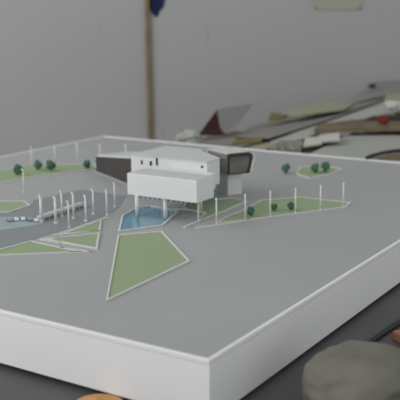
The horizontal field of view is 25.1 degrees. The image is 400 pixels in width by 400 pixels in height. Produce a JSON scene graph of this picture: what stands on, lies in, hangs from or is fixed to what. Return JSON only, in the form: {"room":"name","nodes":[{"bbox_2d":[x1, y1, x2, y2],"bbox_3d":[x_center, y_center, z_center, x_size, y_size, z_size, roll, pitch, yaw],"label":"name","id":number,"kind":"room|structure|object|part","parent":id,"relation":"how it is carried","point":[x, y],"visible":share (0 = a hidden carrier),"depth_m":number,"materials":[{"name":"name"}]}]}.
{"room":"design studio","nodes":[
{"label":"design studio","id":0,"kind":"room"},
{"bbox_2d":[0,0,399,155],"bbox_3d":[-0.007,-0.848,2.916,5.200,2.720,0.101,0,12,0],"label":"wall","id":1,"kind":"structure","parent":0,"point":[71,70],"depth_m":2.95,"materials":[{"name":"white paint"}]},
{"bbox_2d":[145,0,151,139],"bbox_3d":[-0.174,-0.835,2.862,0.024,2.720,0.012,0,12,0],"label":"trim","id":2,"kind":"structure","parent":1,"relation":"attached to","point":[147,16],"depth_m":2.94,"materials":[{"name":"brown wood"}]},
{"bbox_2d":[149,0,164,16],"bbox_3d":[-0.140,-0.663,2.904,0.064,0.141,0.003,0,12,0],"label":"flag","id":3,"kind":"object","parent":1,"relation":"attached to","point":[155,6],"visible":1,"depth_m":2.91,"materials":[{"name":"blue fabric"}]},
{"bbox_2d":[314,0,361,8],"bbox_3d":[0.448,-0.673,2.900,0.157,0.115,0.007,0,12,0],"label":"note","id":4,"kind":"object","parent":1,"relation":"attached to","point":[318,4],"visible":1,"depth_m":2.91,"materials":[{"name":"paper"}]},
{"bbox_3d":[0.008,0.951,1.159,6.000,0.050,4.300,0,12,0],"label":"floor","id":5,"kind":"structure","parent":0,"visible":0},
{"bbox_2d":[0,133,399,399],"bbox_3d":[0.393,0.446,1.580,1.950,0.753,2.220,7,14,32],"label":"workbench","id":6,"kind":"object","parent":5,"relation":"on","point":[16,383],"visible":0.02,"depth_m":0.99,"materials":[{"name":"grey metal"}]},
{"bbox_2d":[74,393,125,399],"bbox_3d":[-0.102,0.209,0.903,0.062,0.006,0.062,7,14,32],"label":"tape roll","id":7,"kind":"object","parent":6,"relation":"on","point":[95,396],"visible":1,"depth_m":0.92,"materials":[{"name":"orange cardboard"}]},
{"bbox_2d":[0,136,399,399],"bbox_3d":[-0.119,0.023,1.591,1.025,0.062,1.131,7,14,32],"label":"display slab","id":8,"kind":"object","parent":6,"relation":"on","point":[251,297],"visible":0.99,"depth_m":1.10,"materials":[{"name":"white plastic"}]},
{"bbox_2d":[0,201,30,212],"bbox_3d":[-0.325,0.010,1.519,0.076,0.002,0.097,-3,13,-13],"label":"lawn","id":9,"kind":"structure","parent":8,"relation":"on","point":[5,206],"depth_m":1.52,"materials":[{"name":"green plant"}]},
{"bbox_2d":[21,169,24,191],"bbox_3d":[-0.322,-0.035,1.628,0.004,0.044,0.011,2,12,10],"label":"lamp post","id":10,"kind":"object","parent":8,"relation":"on","point":[21,169],"visible":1,"depth_m":1.63,"materials":[{"name":"white plastic"}]},
{"bbox_2d":[0,240,90,255],"bbox_3d":[-0.223,0.073,1.226,0.118,0.002,0.091,7,14,32],"label":"lawn","id":11,"kind":"structure","parent":8,"relation":"on","point":[30,247],"depth_m":1.24,"materials":[{"name":"green plant"}]},
{"bbox_2d":[0,163,95,183],"bbox_3d":[-0.333,-0.061,1.845,0.257,0.002,0.143,-11,16,-40],"label":"lawn","id":12,"kind":"structure","parent":8,"relation":"on","point":[7,175],"depth_m":1.83,"materials":[{"name":"green plant"}]},
{"bbox_2d":[13,164,22,174],"bbox_3d":[-0.363,-0.061,1.790,0.020,0.024,0.019,7,14,32],"label":"tree","id":13,"kind":"object","parent":12,"relation":"on","point":[17,168],"visible":0.94,"depth_m":1.78,"materials":[{"name":"green plant"}]},
{"bbox_2d":[34,160,41,169],"bbox_3d":[-0.333,-0.072,1.847,0.017,0.021,0.015,5,13,23],"label":"tree","id":14,"kind":"object","parent":12,"relation":"on","point":[37,164],"visible":1,"depth_m":1.84,"materials":[{"name":"green plant"}]},
{"bbox_2d":[46,160,55,170],"bbox_3d":[-0.304,-0.071,1.835,0.021,0.022,0.020,-6,14,-26],"label":"tree","id":15,"kind":"object","parent":12,"relation":"on","point":[50,165],"visible":1,"depth_m":1.83,"materials":[{"name":"green plant"}]},
{"bbox_2d":[83,159,90,167],"bbox_3d":[-0.234,-0.074,1.857,0.017,0.019,0.015,-3,12,-11],"label":"tree","id":16,"kind":"object","parent":12,"relation":"on","point":[86,163],"visible":1,"depth_m":1.85,"materials":[{"name":"green plant"}]},
{"bbox_2d":[0,190,125,248],"bbox_3d":[-0.259,0.027,1.444,0.190,0.001,0.398,7,14,32],"label":"asphalt road","id":17,"kind":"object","parent":8,"relation":"on","point":[9,237],"visible":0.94,"depth_m":1.46,"materials":[{"name":"grey asphalt"}]},
{"bbox_2d":[0,217,43,230],"bbox_3d":[-0.289,0.035,1.403,0.088,0.001,0.107,-3,13,-13],"label":"water channel","id":18,"kind":"object","parent":17,"relation":"on","point":[4,225],"visible":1,"depth_m":1.40,"materials":[{"name":"teal liquid"}]},
{"bbox_2d":[38,195,43,221],"bbox_3d":[-0.248,0.013,1.401,0.007,0.045,0.012,-3,12,-11],"label":"lamp post","id":19,"kind":"object","parent":17,"relation":"on","point":[39,196],"visible":1,"depth_m":1.40,"materials":[{"name":"white plastic"}]},
{"bbox_2d":[53,196,57,223],"bbox_3d":[-0.225,0.015,1.390,0.007,0.045,0.012,3,13,17],"label":"lamp post","id":20,"kind":"object","parent":17,"relation":"on","point":[54,197],"visible":1,"depth_m":1.39,"materials":[{"name":"white plastic"}]},
{"bbox_2d":[37,202,83,219],"bbox_3d":[-0.225,0.017,1.464,0.012,0.009,0.114,6,14,28],"label":"footbridge","id":21,"kind":"object","parent":17,"relation":"on","point":[78,204],"visible":0.87,"depth_m":1.46,"materials":[{"name":"white plastic"}]},
{"bbox_2d":[59,190,63,216],"bbox_3d":[-0.222,0.006,1.435,0.005,0.044,0.011,2,13,12],"label":"lamp post","id":22,"kind":"object","parent":17,"relation":"on","point":[60,191],"visible":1,"depth_m":1.44,"materials":[{"name":"white plastic"}]},
{"bbox_2d":[66,200,69,227],"bbox_3d":[-0.200,0.022,1.361,0.004,0.044,0.011,1,12,8],"label":"lamp post","id":23,"kind":"object","parent":17,"relation":"on","point":[67,201],"visible":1,"depth_m":1.36,"materials":[{"name":"white plastic"}]},
{"bbox_2d":[71,192,74,218],"bbox_3d":[-0.202,0.009,1.421,0.005,0.044,0.012,3,13,14],"label":"lamp post","id":24,"kind":"object","parent":17,"relation":"on","point":[72,193],"visible":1,"depth_m":1.42,"materials":[{"name":"white plastic"}]},
{"bbox_2d":[83,194,87,221],"bbox_3d":[-0.180,0.013,1.401,0.005,0.044,0.012,3,13,14],"label":"lamp post","id":25,"kind":"object","parent":17,"relation":"on","point":[84,195],"visible":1,"depth_m":1.40,"materials":[{"name":"white plastic"}]},
{"bbox_2d":[91,188,94,213],"bbox_3d":[-0.173,0.002,1.449,0.005,0.044,0.011,2,13,12],"label":"lamp post","id":26,"kind":"object","parent":17,"relation":"on","point":[92,189],"visible":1,"depth_m":1.45,"materials":[{"name":"white plastic"}]},
{"bbox_2d":[113,182,115,207],"bbox_3d":[-0.143,-0.008,1.497,0.004,0.044,0.011,2,13,11],"label":"lamp post","id":27,"kind":"object","parent":17,"relation":"on","point":[113,182],"visible":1,"depth_m":1.50,"materials":[{"name":"white plastic"}]},
{"bbox_2d":[42,241,93,251],"bbox_3d":[-0.190,0.065,1.263,0.102,0.001,0.007,8,15,34],"label":"footpath","id":28,"kind":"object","parent":8,"relation":"on","point":[42,241],"visible":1,"depth_m":1.27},
{"bbox_2d":[39,232,99,249],"bbox_3d":[-0.169,0.056,1.302,0.107,0.002,0.074,7,14,32],"label":"lawn","id":29,"kind":"structure","parent":8,"relation":"on","point":[91,240],"depth_m":1.29,"materials":[{"name":"green plant"}]},
{"bbox_2d":[60,232,98,236],"bbox_3d":[-0.183,0.052,1.325,0.074,0.001,0.012,-6,13,-23],"label":"footpath","id":30,"kind":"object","parent":8,"relation":"on","point":[95,232],"visible":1,"depth_m":1.33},
{"bbox_2d":[53,217,108,236],"bbox_3d":[-0.165,0.043,1.363,0.047,0.002,0.131,7,14,32],"label":"lawn","id":31,"kind":"structure","parent":8,"relation":"on","point":[94,226],"depth_m":1.35,"materials":[{"name":"green plant"}]},
{"bbox_2d":[104,189,107,215],"bbox_3d":[-0.151,0.004,1.442,0.004,0.044,0.011,2,13,11],"label":"lamp post","id":32,"kind":"object","parent":8,"relation":"on","point":[105,189],"visible":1,"depth_m":1.45,"materials":[{"name":"white plastic"}]},
{"bbox_2d":[119,228,162,233],"bbox_3d":[-0.086,0.048,1.340,0.074,0.001,0.016,-6,14,-26],"label":"footpath","id":33,"kind":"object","parent":8,"relation":"on","point":[158,229],"visible":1,"depth_m":1.34,"materials":[{"name":"grey concrete"}]},
{"bbox_2d":[106,231,189,301],"bbox_3d":[-0.064,0.081,1.182,0.102,0.002,0.318,-1,12,-2],"label":"lawn","id":34,"kind":"structure","parent":8,"relation":"on","point":[139,259],"depth_m":1.19,"materials":[{"name":"green plant"}]},
{"bbox_2d":[118,205,178,231],"bbox_3d":[-0.088,0.029,1.422,0.083,0.002,0.180,2,13,12],"label":"reflecting pool","id":35,"kind":"object","parent":8,"relation":"on","point":[151,216],"visible":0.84,"depth_m":1.42,"materials":[{"name":"blue liquid"}]},
{"bbox_2d":[94,146,254,218],"bbox_3d":[-0.038,-0.054,1.624,0.244,0.078,0.512,-4,13,-14],"label":"building","id":36,"kind":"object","parent":8,"relation":"on","point":[165,173],"visible":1,"depth_m":1.53,"materials":[{"name":"white plastic"}]},
{"bbox_3d":[0.071,-0.065,1.576,0.049,0.037,0.005,-7,14,-28],"label":"frame","id":37,"kind":"part","parent":36,"relation":"part of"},
{"bbox_2d":[174,198,246,227],"bbox_3d":[-0.006,0.016,1.477,0.098,0.002,0.218,7,14,32],"label":"lawn","id":38,"kind":"structure","parent":8,"relation":"on","point":[223,204],"depth_m":1.50,"materials":[{"name":"green plant"}]},
{"bbox_2d":[215,198,217,223],"bbox_3d":[0.025,0.018,1.371,0.004,0.044,0.011,1,12,9],"label":"lamp post","id":39,"kind":"object","parent":8,"relation":"on","point":[215,198],"visible":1,"depth_m":1.37,"materials":[{"name":"white plastic"}]},
{"bbox_2d":[195,204,246,226],"bbox_3d":[0.044,0.025,1.442,0.025,0.001,0.180,7,14,30],"label":"footpath","id":40,"kind":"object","parent":8,"relation":"on","point":[212,221],"visible":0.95,"depth_m":1.42,"materials":[{"name":"grey concrete"}]},
{"bbox_2d":[195,197,350,228],"bbox_3d":[0.102,0.015,1.479,0.312,0.002,0.118,-7,14,-28],"label":"lawn","id":41,"kind":"structure","parent":8,"relation":"on","point":[303,204],"depth_m":1.48,"materials":[{"name":"green plant"}]},
{"bbox_2d":[244,194,245,219],"bbox_3d":[0.070,0.012,1.397,0.004,0.044,0.011,1,12,9],"label":"lamp post","id":42,"kind":"object","parent":41,"relation":"on","point":[244,194],"visible":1,"depth_m":1.40,"materials":[{"name":"white plastic"}]},
{"bbox_2d":[247,206,254,215],"bbox_3d":[0.081,0.018,1.429,0.012,0.016,0.013,5,13,24],"label":"tree","id":43,"kind":"object","parent":41,"relation":"on","point":[250,211],"visible":1,"depth_m":1.43,"materials":[{"name":"green plant"}]},
{"bbox_2d":[269,191,270,215],"bbox_3d":[0.111,0.006,1.419,0.004,0.044,0.011,1,12,9],"label":"lamp post","id":44,"kind":"object","parent":41,"relation":"on","point":[270,191],"visible":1,"depth_m":1.42,"materials":[{"name":"white plastic"}]},
{"bbox_2d":[271,203,277,209],"bbox_3d":[0.121,0.011,1.465,0.011,0.013,0.012,-6,13,-23],"label":"tree","id":45,"kind":"object","parent":41,"relation":"on","point":[273,206],"visible":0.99,"depth_m":1.46,"materials":[{"name":"green plant"}]},
{"bbox_2d":[287,201,293,208],"bbox_3d":[0.148,0.010,1.467,0.012,0.015,0.013,-2,12,-8],"label":"tree","id":46,"kind":"object","parent":41,"relation":"on","point":[290,205],"visible":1,"depth_m":1.46,"materials":[{"name":"green plant"}]},
{"bbox_2d":[342,182,344,206],"bbox_3d":[0.236,-0.008,1.481,0.004,0.044,0.011,1,12,9],"label":"lamp post","id":47,"kind":"object","parent":41,"relation":"on","point":[343,182],"visible":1,"depth_m":1.48,"materials":[{"name":"white plastic"}]},
{"bbox_2d":[281,163,289,173],"bbox_3d":[0.171,-0.063,1.789,0.017,0.021,0.015,-7,14,-26],"label":"tree","id":48,"kind":"object","parent":8,"relation":"on","point":[285,167],"visible":1,"depth_m":1.78,"materials":[{"name":"green plant"}]},
{"bbox_2d":[296,166,342,178],"bbox_3d":[0.226,-0.058,1.808,0.087,0.002,0.144,7,14,32],"label":"lawn","id":49,"kind":"structure","parent":8,"relation":"on","point":[304,171],"depth_m":1.80,"materials":[{"name":"green plant"}]},
{"bbox_2d":[311,163,318,172],"bbox_3d":[0.229,-0.064,1.790,0.017,0.020,0.019,4,13,20],"label":"tree","id":50,"kind":"object","parent":49,"relation":"on","point":[314,167],"visible":1,"depth_m":1.78,"materials":[{"name":"green plant"}]},
{"bbox_2d":[321,162,329,171],"bbox_3d":[0.252,-0.067,1.798,0.018,0.022,0.019,8,15,35],"label":"tree","id":51,"kind":"object","parent":49,"relation":"on","point":[325,165],"visible":1,"depth_m":1.79,"materials":[{"name":"green plant"}]},
{"bbox_2d":[206,131,332,153],"bbox_3d":[0.159,-0.130,2.388,0.420,0.033,0.410,7,14,32],"label":"carton","id":52,"kind":"object","parent":6,"relation":"on","point":[315,148],"visible":0.02,"depth_m":2.40,"materials":[{"name":"brown cardboard"}]},
{"bbox_2d":[175,129,204,142],"bbox_3d":[-0.028,-0.160,2.340,0.087,0.049,0.064,7,14,32],"label":"wrap","id":53,"kind":"object","parent":52,"relation":"on","point":[189,135],"visible":0.73,"depth_m":2.32,"materials":[{"name":"white plastic"}]},
{"bbox_2d":[191,135,274,149],"bbox_3d":[0.108,-0.143,2.262,0.353,0.023,0.267,7,14,32],"label":"sheet","id":54,"kind":"object","parent":52,"relation":"on","point":[227,140],"depth_m":2.24,"materials":[{"name":"white paper"}]},
{"bbox_2d":[199,104,252,134],"bbox_3d":[0.076,-0.217,2.426,0.067,0.064,0.251,5,13,22],"label":"cover","id":55,"kind":"object","parent":54,"relation":"on","point":[223,121],"visible":1,"depth_m":2.41,"materials":[{"name":"grey paper"}]},
{"bbox_3d":[0.043,-0.202,2.372,0.048,0.059,0.124,5,13,23],"label":"maroon panel","id":56,"kind":"part","parent":55,"relation":"part of","materials":[{"name":"red paper"}]},
{"bbox_3d":[0.086,-0.223,2.454,0.066,0.064,0.189,4,13,21],"label":"grey panel","id":57,"kind":"part","parent":55,"relation":"part of","materials":[{"name":"grey paper"}]},
{"bbox_3d":[0.121,-0.146,2.245,0.071,0.010,0.102,1,12,8],"label":"card strip","id":58,"kind":"part","parent":54,"relation":"part of","materials":[{"name":"yellow paper"}]},
{"bbox_3d":[0.160,-0.128,2.176,0.118,0.016,0.132,-1,12,-1],"label":"card strip","id":59,"kind":"part","parent":54,"relation":"part of","materials":[{"name":"beige paper"}]},
{"bbox_2d":[269,101,399,142],"bbox_3d":[0.376,-0.209,2.389,0.616,0.078,0.092,-10,15,-37],"label":"sheet","id":60,"kind":"object","parent":54,"relation":"on","point":[378,110],"visible":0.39,"depth_m":2.43,"materials":[{"name":"grey paper"}]},
{"bbox_2d":[314,115,399,132],"bbox_3d":[0.430,-0.203,2.361,0.283,0.026,0.168,0,12,0],"label":"board","id":61,"kind":"object","parent":60,"relation":"on","point":[347,125],"depth_m":2.31,"materials":[{"name":"brown wood"}]},
{"bbox_3d":[0.504,-0.218,2.391,0.122,0.011,0.085,2,12,10],"label":"board strip","id":62,"kind":"part","parent":61,"relation":"part of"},
{"bbox_2d":[377,115,388,123],"bbox_3d":[0.471,-0.207,2.308,0.032,0.024,0.023,7,14,32],"label":"scrap","id":63,"kind":"object","parent":61,"relation":"on","point":[382,119],"visible":1,"depth_m":2.30,"materials":[{"name":"red paper"}]},
{"bbox_2d":[270,140,302,152],"bbox_3d":[0.212,-0.125,2.123,0.073,0.022,0.079,4,13,22],"label":"foam piece","id":64,"kind":"object","parent":52,"relation":"on","point":[281,145],"visible":0.86,"depth_m":2.10,"materials":[{"name":"grey plastic"}]},
{"bbox_2d":[236,95,385,140],"bbox_3d":[0.276,-0.246,2.571,0.298,0.098,0.632,11,17,43],"label":"sheet","id":65,"kind":"object","parent":52,"relation":"on","point":[269,130],"visible":0.83,"depth_m":2.50,"materials":[{"name":"grey paper"}]},
{"bbox_2d":[268,113,288,120],"bbox_3d":[0.211,-0.236,2.553,0.063,0.014,0.078,7,14,32],"label":"fold","id":66,"kind":"object","parent":65,"relation":"on","point":[273,116],"visible":0.93,"depth_m":2.54,"materials":[{"name":"yellow paper"}]},
{"bbox_2d":[282,101,351,115],"bbox_3d":[0.346,-0.261,2.570,0.157,0.023,0.214,7,14,32],"label":"sheet","id":67,"kind":"object","parent":65,"relation":"on","point":[318,107],"visible":1,"depth_m":2.56,"materials":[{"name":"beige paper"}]},
{"bbox_2d":[352,80,399,100],"bbox_3d":[0.562,-0.339,2.763,0.175,0.051,0.213,2,13,13],"label":"sheet","id":68,"kind":"object","parent":65,"relation":"on","point":[382,87],"depth_m":2.72,"materials":[{"name":"grey paper"}]},
{"bbox_3d":[0.521,-0.346,2.719,0.024,0.014,0.024,-2,12,-9],"label":"black cap","id":69,"kind":"part","parent":68,"relation":"part of","materials":[{"name":"black"}]},
{"bbox_2d":[384,93,399,100],"bbox_3d":[0.585,-0.310,2.649,0.073,0.021,0.173,3,13,14],"label":"sheet","id":70,"kind":"object","parent":65,"relation":"on","point":[393,97],"visible":0.78,"depth_m":2.60,"materials":[{"name":"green paper"}]},
{"bbox_2d":[302,340,399,399],"bbox_3d":[0.163,0.180,0.900,0.115,0.059,0.129,7,14,32],"label":"rock","id":71,"kind":"object","parent":6,"relation":"on","point":[350,369],"visible":1,"depth_m":0.87,"materials":[{"name":"grey stone"}]},
{"bbox_2d":[364,131,399,134],"bbox_3d":[0.746,-0.153,2.382,0.550,0.071,0.280,7,14,32],"label":"carton","id":72,"kind":"object","parent":6,"relation":"on","point":[381,132],"visible":0.02,"depth_m":2.37,"materials":[{"name":"brown cardboard"}]},
{"bbox_3d":[0.771,-0.212,2.401,0.460,0.036,0.180,7,14,32],"label":"carton","id":73,"kind":"object","parent":72,"relation":"on","visible":0},
{"bbox_2d":[382,100,399,110],"bbox_3d":[0.526,-0.255,2.425,0.072,0.027,0.056,7,14,32],"label":"wrap","id":74,"kind":"object","parent":73,"relation":"on","point":[389,105],"visible":1,"depth_m":2.41,"materials":[{"name":"white paper"}]},
{"bbox_2d":[368,319,399,341],"bbox_3d":[0.231,0.161,1.107,0.009,0.007,0.204,8,15,34],"label":"cable","id":75,"kind":"object","parent":6,"relation":"on","point":[395,324],"visible":0.61,"depth_m":1.10,"materials":[{"name":"black plastic"}]},
{"bbox_2d":[393,330,399,342],"bbox_3d":[0.264,0.166,1.074,0.047,0.012,0.047,-7,14,-26],"label":"timber offcut","id":76,"kind":"object","parent":6,"relation":"on","point":[396,334],"visible":1,"depth_m":1.08,"materials":[{"name":"orange wood"}]},
{"bbox_3d":[0.583,-0.081,2.079,0.570,0.061,0.380,7,14,32],"label":"carton","id":77,"kind":"object","parent":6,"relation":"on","visible":0},
{"bbox_2d":[303,137,321,147],"bbox_3d":[0.270,-0.138,2.140,0.043,0.012,0.111,2,12,9],"label":"scrap","id":78,"kind":"object","parent":77,"relation":"on","point":[309,141],"visible":1,"depth_m":2.13,"materials":[{"name":"white paper"}]},
{"bbox_2d":[311,132,399,161],"bbox_3d":[0.557,-0.115,2.070,0.570,0.007,0.390,7,14,32],"label":"sheet","id":79,"kind":"object","parent":77,"relation":"on","point":[353,145],"visible":0.8,"depth_m":2.13,"materials":[{"name":"white paper"}]},
{"bbox_2d":[318,133,339,142],"bbox_3d":[0.316,-0.151,2.175,0.052,0.012,0.097,0,12,3],"label":"scrap","id":80,"kind":"object","parent":79,"relation":"on","point":[334,137],"visible":0.93,"depth_m":2.16,"materials":[{"name":"white paper"}]},
{"bbox_2d":[365,149,399,159],"bbox_3d":[0.416,-0.104,1.990,0.163,0.008,0.028,-10,16,-38],"label":"trim","id":81,"kind":"structure","parent":79,"relation":"on","point":[370,156],"depth_m":1.99,"materials":[{"name":"black plastic"}]},
{"bbox_2d":[378,154,399,159],"bbox_3d":[0.429,-0.096,1.972,0.072,0.004,0.067,2,13,13],"label":"slip","id":82,"kind":"object","parent":79,"relation":"on","point":[389,156],"visible":1,"depth_m":1.95,"materials":[{"name":"brown wood"}]}
]}

